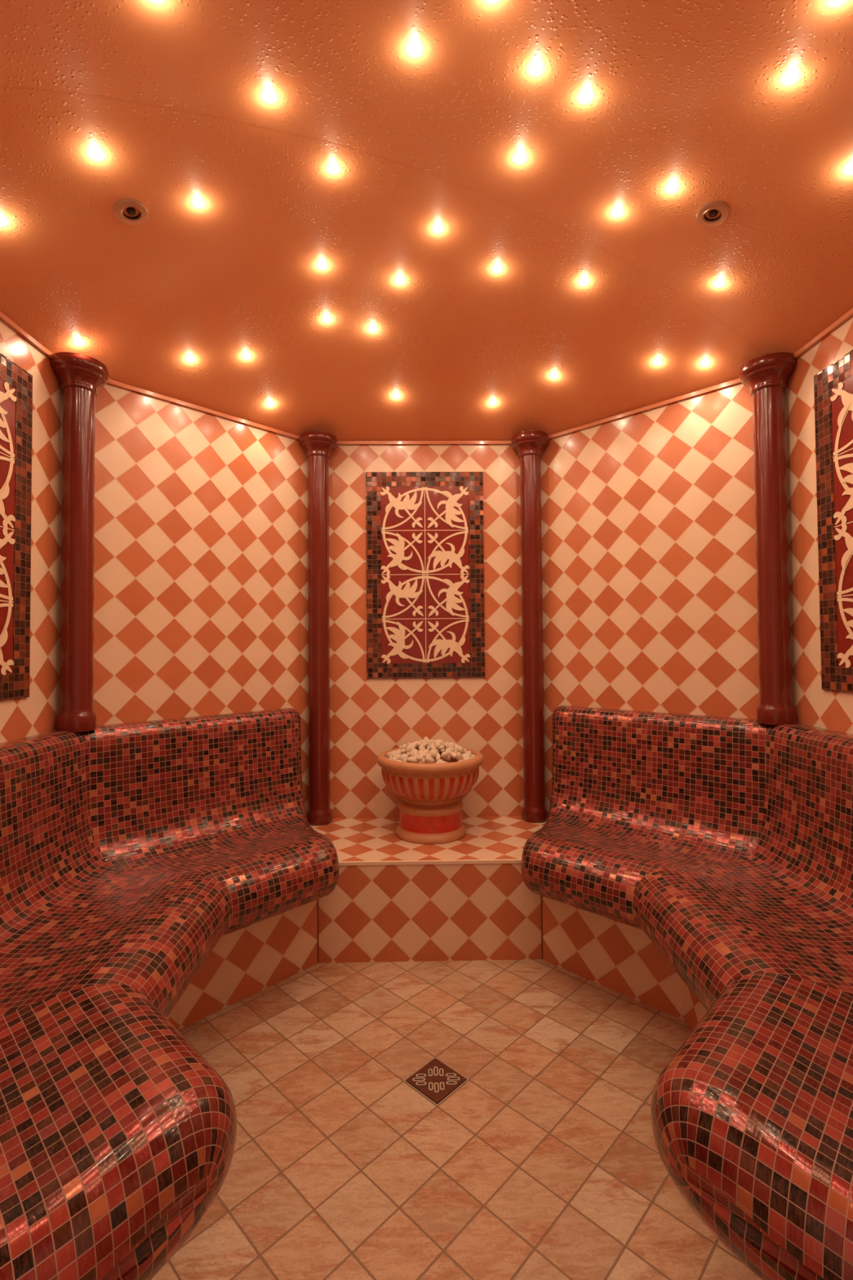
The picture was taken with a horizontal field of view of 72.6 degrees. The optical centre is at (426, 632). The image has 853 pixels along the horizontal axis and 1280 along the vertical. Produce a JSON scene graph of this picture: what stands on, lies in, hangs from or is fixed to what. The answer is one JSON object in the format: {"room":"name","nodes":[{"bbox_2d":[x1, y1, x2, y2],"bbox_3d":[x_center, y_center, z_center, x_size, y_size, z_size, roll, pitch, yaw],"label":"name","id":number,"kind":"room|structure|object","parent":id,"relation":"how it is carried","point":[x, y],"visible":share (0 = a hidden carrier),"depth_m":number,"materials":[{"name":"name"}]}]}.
{"room":"spa","nodes":[
{"label":"spa","id":0,"kind":"room"},
{"bbox_2d":[0,320,62,742],"bbox_3d":[-1.290,0.139,1.487,0.080,2.170,1.050,0,-2,-1],"label":"wall","id":1,"kind":"structure","parent":0,"point":[37,713],"depth_m":1.90,"materials":[{"name":"tile"}]},
{"bbox_2d":[0,353,32,700],"bbox_3d":[-1.248,-0.316,1.500,0.010,1.020,0.670,0,-2,-1],"label":"tile panel","id":2,"kind":"object","parent":1,"relation":"attached to","point":[15,383],"visible":1,"depth_m":1.76,"materials":[{"name":"red tile"}]},
{"bbox_2d":[0,311,53,358],"bbox_3d":[-1.251,-0.937,1.516,0.012,0.015,1.030,0,-2,-1],"label":"trim","id":3,"kind":"structure","parent":1,"relation":"attached to","point":[4,318],"depth_m":1.81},
{"bbox_2d":[93,383,308,813],"bbox_3d":[-0.921,0.161,2.417,0.080,2.170,1.050,-2,-2,44],"label":"wall","id":4,"kind":"structure","parent":0,"point":[201,548],"depth_m":2.36,"materials":[{"name":"tile"}]},
{"bbox_2d":[105,378,299,439],"bbox_3d":[-0.896,-0.917,2.413,0.012,0.015,1.030,-2,-2,44],"label":"trim","id":5,"kind":"structure","parent":4,"relation":"attached to","point":[109,381],"depth_m":2.37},
{"bbox_2d":[0,0,852,440],"bbox_3d":[0.008,-1.088,1.539,2.535,0.265,2.535,0,-2,-1],"label":"ceiling","id":6,"kind":"structure","parent":0,"point":[691,95],"depth_m":1.53,"materials":[{"name":"orange paint"}]},
{"bbox_2d":[113,198,148,224],"bbox_3d":[-0.778,-1.108,1.530,0.081,0.027,0.084,0,-2,-1],"label":"recessed spotlight","id":7,"kind":"object","parent":6,"relation":"in","point":[143,215],"depth_m":1.52,"materials":[{"name":"metal"}]},
{"bbox_2d":[0,0,852,406],"bbox_3d":[-0.066,-1.095,1.788,2.225,0.235,1.591,0,-2,-1],"label":"ceiling spotlights","id":8,"kind":"object","parent":6,"relation":"in","point":[414,49],"depth_m":1.48,"materials":[{"name":"white glass"}]},
{"bbox_2d":[696,200,730,226],"bbox_3d":[0.771,-1.125,1.561,0.081,0.026,0.084,0,-2,-1],"label":"recessed spotlight","id":9,"kind":"object","parent":6,"relation":"in","point":[701,218],"depth_m":1.56,"materials":[{"name":"metal"}]},
{"bbox_2d":[328,444,524,817],"bbox_3d":[-0.003,0.164,2.814,1.050,2.170,0.080,0,-2,-1],"label":"wall","id":10,"kind":"structure","parent":0,"point":[369,717],"depth_m":2.77,"materials":[{"name":"tile"}]},
{"bbox_2d":[337,440,511,444],"bbox_3d":[-0.011,-0.914,2.796,1.030,0.015,0.012,0,-2,-1],"label":"trim","id":11,"kind":"structure","parent":10,"relation":"attached to","point":[340,442],"depth_m":2.79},
{"bbox_2d":[365,471,484,678],"bbox_3d":[-0.006,-0.277,2.780,0.563,0.990,0.010,0,-2,-1],"label":"tile panel","id":12,"kind":"object","parent":10,"relation":"attached to","point":[425,619],"visible":1,"depth_m":2.78,"materials":[{"name":"red tile"}]},
{"bbox_2d":[151,959,761,1279],"bbox_3d":[0.036,1.196,0.813,2.535,0.001,3.868,0,-2,-1],"label":"floor","id":13,"kind":"structure","parent":0,"point":[546,1163],"depth_m":1.39,"materials":[{"name":"tile"}]},
{"bbox_2d":[0,707,338,1279],"bbox_3d":[-0.774,0.768,1.548,0.944,0.907,2.247,0,-2,-1],"label":"bench","id":14,"kind":"object","parent":13,"relation":"on","point":[157,877],"visible":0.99,"depth_m":1.49,"materials":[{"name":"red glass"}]},
{"bbox_2d":[49,351,108,732],"bbox_3d":[-1.202,-0.298,2.001,0.180,1.266,0.180,0,-2,-1],"label":"column","id":15,"kind":"structure","parent":14,"relation":"on","point":[80,376],"depth_m":1.96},
{"bbox_2d":[310,816,546,963],"bbox_3d":[0.009,1.054,2.463,1.650,0.372,0.575,0,-2,-1],"label":"tiled ledge","id":16,"kind":"object","parent":13,"relation":"on","point":[468,898],"visible":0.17,"depth_m":2.18,"materials":[{"name":"tile"}]},
{"bbox_2d":[298,431,337,826],"bbox_3d":[-0.503,-0.019,2.712,0.180,1.798,0.180,0,-2,-1],"label":"column","id":17,"kind":"structure","parent":16,"relation":"on","point":[318,446],"depth_m":2.67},
{"bbox_2d":[377,737,484,844],"bbox_3d":[0.017,0.667,2.529,0.464,0.407,0.464,1,-2,-36],"label":"pedestal bowl","id":18,"kind":"object","parent":16,"relation":"on","point":[430,777],"visible":1,"depth_m":2.40,"materials":[{"name":"ceramic"}]},
{"bbox_2d":[511,430,549,822],"bbox_3d":[0.498,-0.026,2.728,0.180,1.798,0.180,0,-2,-1],"label":"column","id":19,"kind":"structure","parent":16,"relation":"on","point":[530,446],"depth_m":2.69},
{"bbox_2d":[403,1057,468,1106],"bbox_3d":[0.026,1.214,1.575,0.126,0.003,0.126,-2,-2,44],"label":"floor drain","id":20,"kind":"object","parent":13,"relation":"on","point":[436,1081],"visible":1,"depth_m":1.57,"materials":[{"name":"tile"}]},
{"bbox_2d":[521,705,852,1279],"bbox_3d":[0.817,0.757,1.573,0.944,0.907,2.247,0,-2,-1],"label":"bench","id":21,"kind":"object","parent":13,"relation":"on","point":[697,870],"visible":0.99,"depth_m":1.61,"materials":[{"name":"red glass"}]},
{"bbox_2d":[738,351,796,724],"bbox_3d":[1.214,-0.316,2.039,0.180,1.266,0.180,0,-2,-1],"label":"column","id":22,"kind":"structure","parent":21,"relation":"on","point":[766,375],"depth_m":2.00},
{"bbox_2d":[540,382,759,816],"bbox_3d":[0.927,0.147,2.446,1.050,2.170,0.080,-2,-2,44],"label":"wall","id":23,"kind":"structure","parent":0,"point":[648,520],"depth_m":2.39,"materials":[{"name":"tile"}]},
{"bbox_2d":[548,377,741,439],"bbox_3d":[0.886,-0.930,2.441,1.030,0.015,0.012,-2,-2,44],"label":"trim","id":24,"kind":"structure","parent":23,"relation":"attached to","point":[736,381],"depth_m":2.40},
{"bbox_2d":[784,315,852,733],"bbox_3d":[1.325,0.120,1.528,0.080,2.170,1.050,0,-2,-1],"label":"wall","id":25,"kind":"structure","parent":0,"point":[815,706],"depth_m":1.94,"materials":[{"name":"tile"}]},
{"bbox_2d":[794,307,852,358],"bbox_3d":[1.269,-0.956,1.556,0.012,0.015,1.030,0,-2,-1],"label":"trim","id":26,"kind":"structure","parent":25,"relation":"attached to","point":[849,314],"depth_m":1.84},
{"bbox_2d":[813,349,852,693],"bbox_3d":[1.276,-0.335,1.539,0.010,1.020,0.680,0,-2,-1],"label":"tile panel","id":27,"kind":"object","parent":25,"relation":"attached to","point":[833,385],"visible":1,"depth_m":1.80,"materials":[{"name":"red tile"}]}
]}

